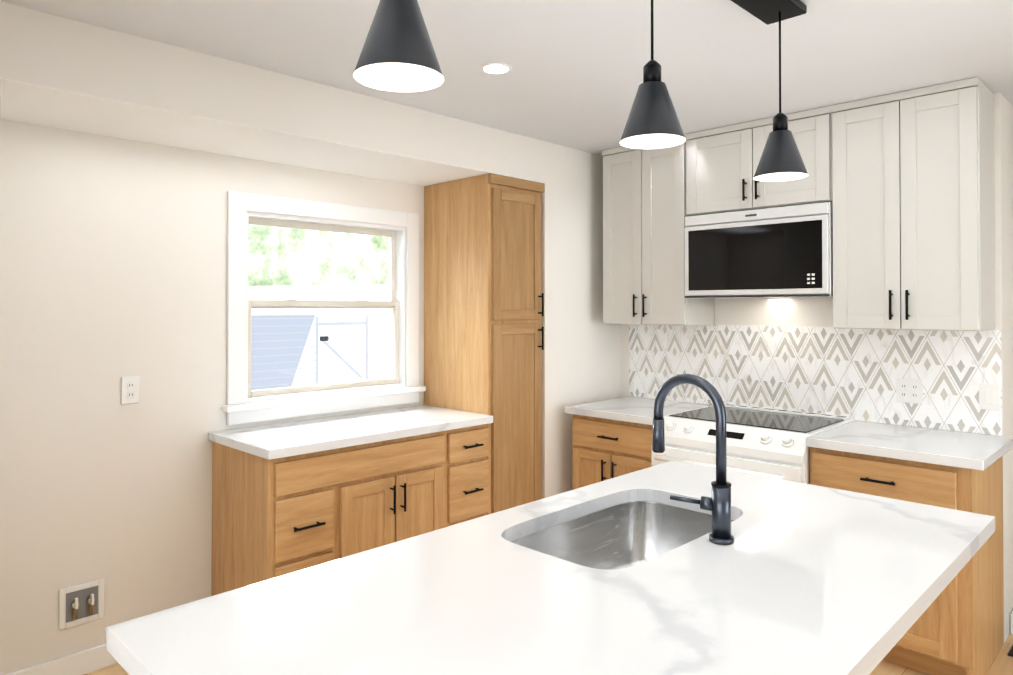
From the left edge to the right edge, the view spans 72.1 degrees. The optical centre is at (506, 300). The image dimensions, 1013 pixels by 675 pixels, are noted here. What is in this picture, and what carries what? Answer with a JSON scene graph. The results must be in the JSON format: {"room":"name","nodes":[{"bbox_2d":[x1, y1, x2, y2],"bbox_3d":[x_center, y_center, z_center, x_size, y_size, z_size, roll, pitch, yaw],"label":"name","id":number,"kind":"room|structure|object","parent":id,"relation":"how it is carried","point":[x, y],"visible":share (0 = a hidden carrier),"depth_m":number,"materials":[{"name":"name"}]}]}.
{"room":"kitchen","nodes":[
{"label":"kitchen","id":0,"kind":"room"},
{"bbox_2d":[0,1,619,674],"bbox_3d":[-1.337,0.292,2.901,0.690,2.440,5.460,-1,-1,45],"label":"wall","id":1,"kind":"structure","parent":0,"point":[128,163],"depth_m":2.93,"materials":[{"name":"white paint"}]},
{"bbox_2d":[6,644,117,674],"bbox_3d":[-1.671,1.464,2.852,0.020,0.094,0.862,-1,-1,45],"label":"baseboard","id":2,"kind":"structure","parent":1,"relation":"attached to","point":[83,662],"depth_m":2.79,"materials":[{"name":"white wood"}]},
{"bbox_2d":[59,579,103,629],"bbox_3d":[-1.703,1.226,2.803,0.045,0.160,0.160,-1,-1,45],"label":"washer outlet box","id":3,"kind":"object","parent":1,"relation":"attached to","point":[81,604],"visible":1,"depth_m":2.81,"materials":[{"name":"white plastic"}]},
{"bbox_2d":[121,376,139,403],"bbox_3d":[-1.593,0.379,2.950,0.010,0.116,0.072,-1,-1,45],"label":"outlet","id":4,"kind":"object","parent":1,"relation":"attached to","point":[130,389],"visible":1,"depth_m":2.95,"materials":[{"name":"white plastic"}]},
{"bbox_2d":[222,190,425,425],"bbox_3d":[-0.934,0.038,3.674,0.173,1.095,1.163,-1,-1,45],"label":"window","id":5,"kind":"structure","parent":1,"relation":"in","point":[243,406],"depth_m":3.61,"materials":[{"name":"white wood"}]},
{"bbox_2d":[0,0,1012,155],"bbox_3d":[1.523,-0.969,1.742,6.410,0.060,8.040,-1,-1,45],"label":"ceiling","id":6,"kind":"structure","parent":0,"point":[573,78],"depth_m":2.58,"materials":[{"name":"white paint"}]},
{"bbox_2d":[480,63,511,73],"bbox_3d":[-0.042,-0.926,2.783,0.132,0.004,0.132,-1,-1,45],"label":"recessed light","id":7,"kind":"object","parent":6,"relation":"in","point":[496,68],"visible":1,"depth_m":2.77,"materials":[{"name":"white"}]},
{"bbox_2d":[84,634,1012,674],"bbox_3d":[1.523,1.530,1.717,6.410,0.060,8.040,-1,-1,45],"label":"floor","id":8,"kind":"structure","parent":0,"point":[1002,664],"depth_m":2.86,"materials":[{"name":"brown wood"}]},
{"bbox_2d":[208,405,492,595],"bbox_3d":[-0.712,1.060,3.417,0.600,0.914,1.253,-1,-1,45],"label":"base cabinet","id":9,"kind":"object","parent":8,"relation":"on","point":[290,497],"visible":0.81,"depth_m":3.12,"materials":[{"name":"brown wood"}]},
{"bbox_2d":[424,173,544,514],"bbox_3d":[-0.123,0.425,4.021,0.602,2.196,0.433,-1,-1,45],"label":"pantry cabinet","id":10,"kind":"object","parent":8,"relation":"on","point":[483,315],"visible":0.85,"depth_m":3.85,"materials":[{"name":"brown wood"}]},
{"bbox_2d":[106,460,994,674],"bbox_3d":[0.304,1.041,1.565,1.008,0.914,1.898,-1,-1,45],"label":"kitchen island","id":11,"kind":"object","parent":8,"relation":"on","point":[638,572],"visible":0.92,"depth_m":1.38,"materials":[{"name":"white stone"}]},
{"bbox_2d":[652,374,733,544],"bbox_3d":[0.457,0.384,1.743,0.221,0.400,0.069,0,-1,40],"label":"faucet","id":12,"kind":"object","parent":11,"relation":"on","point":[718,503],"visible":1,"depth_m":1.69,"materials":[{"name":"grey metal"}]},
{"bbox_2d":[565,396,712,489],"bbox_3d":[0.768,1.066,4.018,0.594,0.914,0.660,-1,-1,45],"label":"base cabinet","id":13,"kind":"object","parent":8,"relation":"on","point":[611,438],"visible":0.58,"depth_m":3.85,"materials":[{"name":"brown wood"}]},
{"bbox_2d":[652,404,854,483],"bbox_3d":[1.226,1.052,3.510,0.766,0.932,0.740,-1,-1,45],"label":"range","id":14,"kind":"object","parent":8,"relation":"on","point":[768,442],"visible":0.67,"depth_m":3.34,"materials":[{"name":"white metal"}]},
{"bbox_2d":[806,421,1012,674],"bbox_3d":[1.763,1.056,3.039,0.654,0.914,0.660,-1,-1,45],"label":"base cabinet","id":15,"kind":"object","parent":8,"relation":"on","point":[957,627],"visible":0.46,"depth_m":2.81,"materials":[{"name":"brown wood"}]},
{"bbox_2d":[1008,645,1012,656],"bbox_3d":[2.334,1.510,2.988,0.255,0.006,0.310,-1,-1,45],"label":"floor vent","id":16,"kind":"object","parent":8,"relation":"in","point":[1010,653],"visible":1,"depth_m":2.98,"materials":[{"name":"brown metal"}]},
{"bbox_2d":[620,93,1011,642],"bbox_3d":[1.517,0.302,3.839,2.025,2.440,0.120,-1,-1,45],"label":"wall","id":17,"kind":"structure","parent":0,"point":[814,312],"depth_m":3.20,"materials":[{"name":"white paint"}]},
{"bbox_2d":[602,134,713,324],"bbox_3d":[0.895,-0.386,4.140,0.564,1.053,0.327,-1,-1,45],"label":"upper cabinet","id":18,"kind":"object","parent":17,"relation":"attached to","point":[644,190],"depth_m":4.00,"materials":[{"name":"grey paint"}]},
{"bbox_2d":[686,105,833,215],"bbox_3d":[1.371,-0.693,3.675,0.768,0.448,0.327,-1,-1,45],"label":"upper cabinet","id":19,"kind":"object","parent":17,"relation":"attached to","point":[722,163],"depth_m":3.56,"materials":[{"name":"grey paint"}]},
{"bbox_2d":[685,202,832,298],"bbox_3d":[1.363,-0.240,3.662,0.764,0.448,0.351,-1,-1,45],"label":"microwave","id":20,"kind":"object","parent":19,"relation":"attached to","point":[782,252],"visible":0.94,"depth_m":3.50,"materials":[{"name":"white"}]},
{"bbox_2d":[629,324,1001,435],"bbox_3d":[1.491,0.371,3.773,1.968,0.468,0.008,-1,-1,45],"label":"backsplash","id":21,"kind":"structure","parent":17,"relation":"attached to","point":[852,374],"depth_m":3.59,"materials":[{"name":"tile"}]},
{"bbox_2d":[896,378,922,403],"bbox_3d":[1.927,0.432,3.330,0.116,0.116,0.010,-1,-1,45],"label":"outlet","id":22,"kind":"object","parent":21,"relation":"attached to","point":[909,390],"visible":1,"depth_m":3.33,"materials":[{"name":"white plastic"}]},
{"bbox_2d":[979,383,1000,410],"bbox_3d":[2.155,0.429,3.106,0.080,0.116,0.010,-1,-1,45],"label":"switch plate","id":23,"kind":"object","parent":21,"relation":"attached to","point":[989,396],"visible":1,"depth_m":3.10,"materials":[{"name":"white plastic"}]},
{"bbox_2d":[830,77,995,330],"bbox_3d":[1.855,-0.396,3.196,0.586,1.053,0.327,-1,-1,45],"label":"upper cabinet","id":24,"kind":"object","parent":17,"relation":"attached to","point":[903,181],"depth_m":3.04,"materials":[{"name":"grey paint"}]},
{"bbox_2d":[1008,102,1012,609],"bbox_3d":[3.059,0.304,4.048,0.120,2.440,2.340,-1,-1,45],"label":"wall","id":25,"kind":"structure","parent":0,"point":[1010,108],"depth_m":3.26,"materials":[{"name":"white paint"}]},
{"bbox_2d":[1010,610,1012,634],"bbox_3d":[3.109,1.475,3.987,0.014,0.094,2.334,-1,-1,45],"label":"baseboard","id":26,"kind":"structure","parent":25,"relation":"attached to","point":[1011,614],"depth_m":3.16,"materials":[{"name":"white"}]},
{"label":"outside","id":27,"kind":"structure","parent":0,"visible":0},
{"bbox_2d":[248,224,388,285],"bbox_3d":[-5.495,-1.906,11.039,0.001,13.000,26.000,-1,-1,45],"label":"window pane","id":28,"kind":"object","parent":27,"point":[348,252],"depth_m":12.97,"materials":[{"name":"clear glass"}]},
{"bbox_2d":[248,284,390,389],"bbox_3d":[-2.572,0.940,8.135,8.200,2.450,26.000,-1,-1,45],"label":"shed","id":29,"kind":"object","parent":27,"point":[351,316],"depth_m":8.83,"materials":[{"name":"white wood"}]}
]}

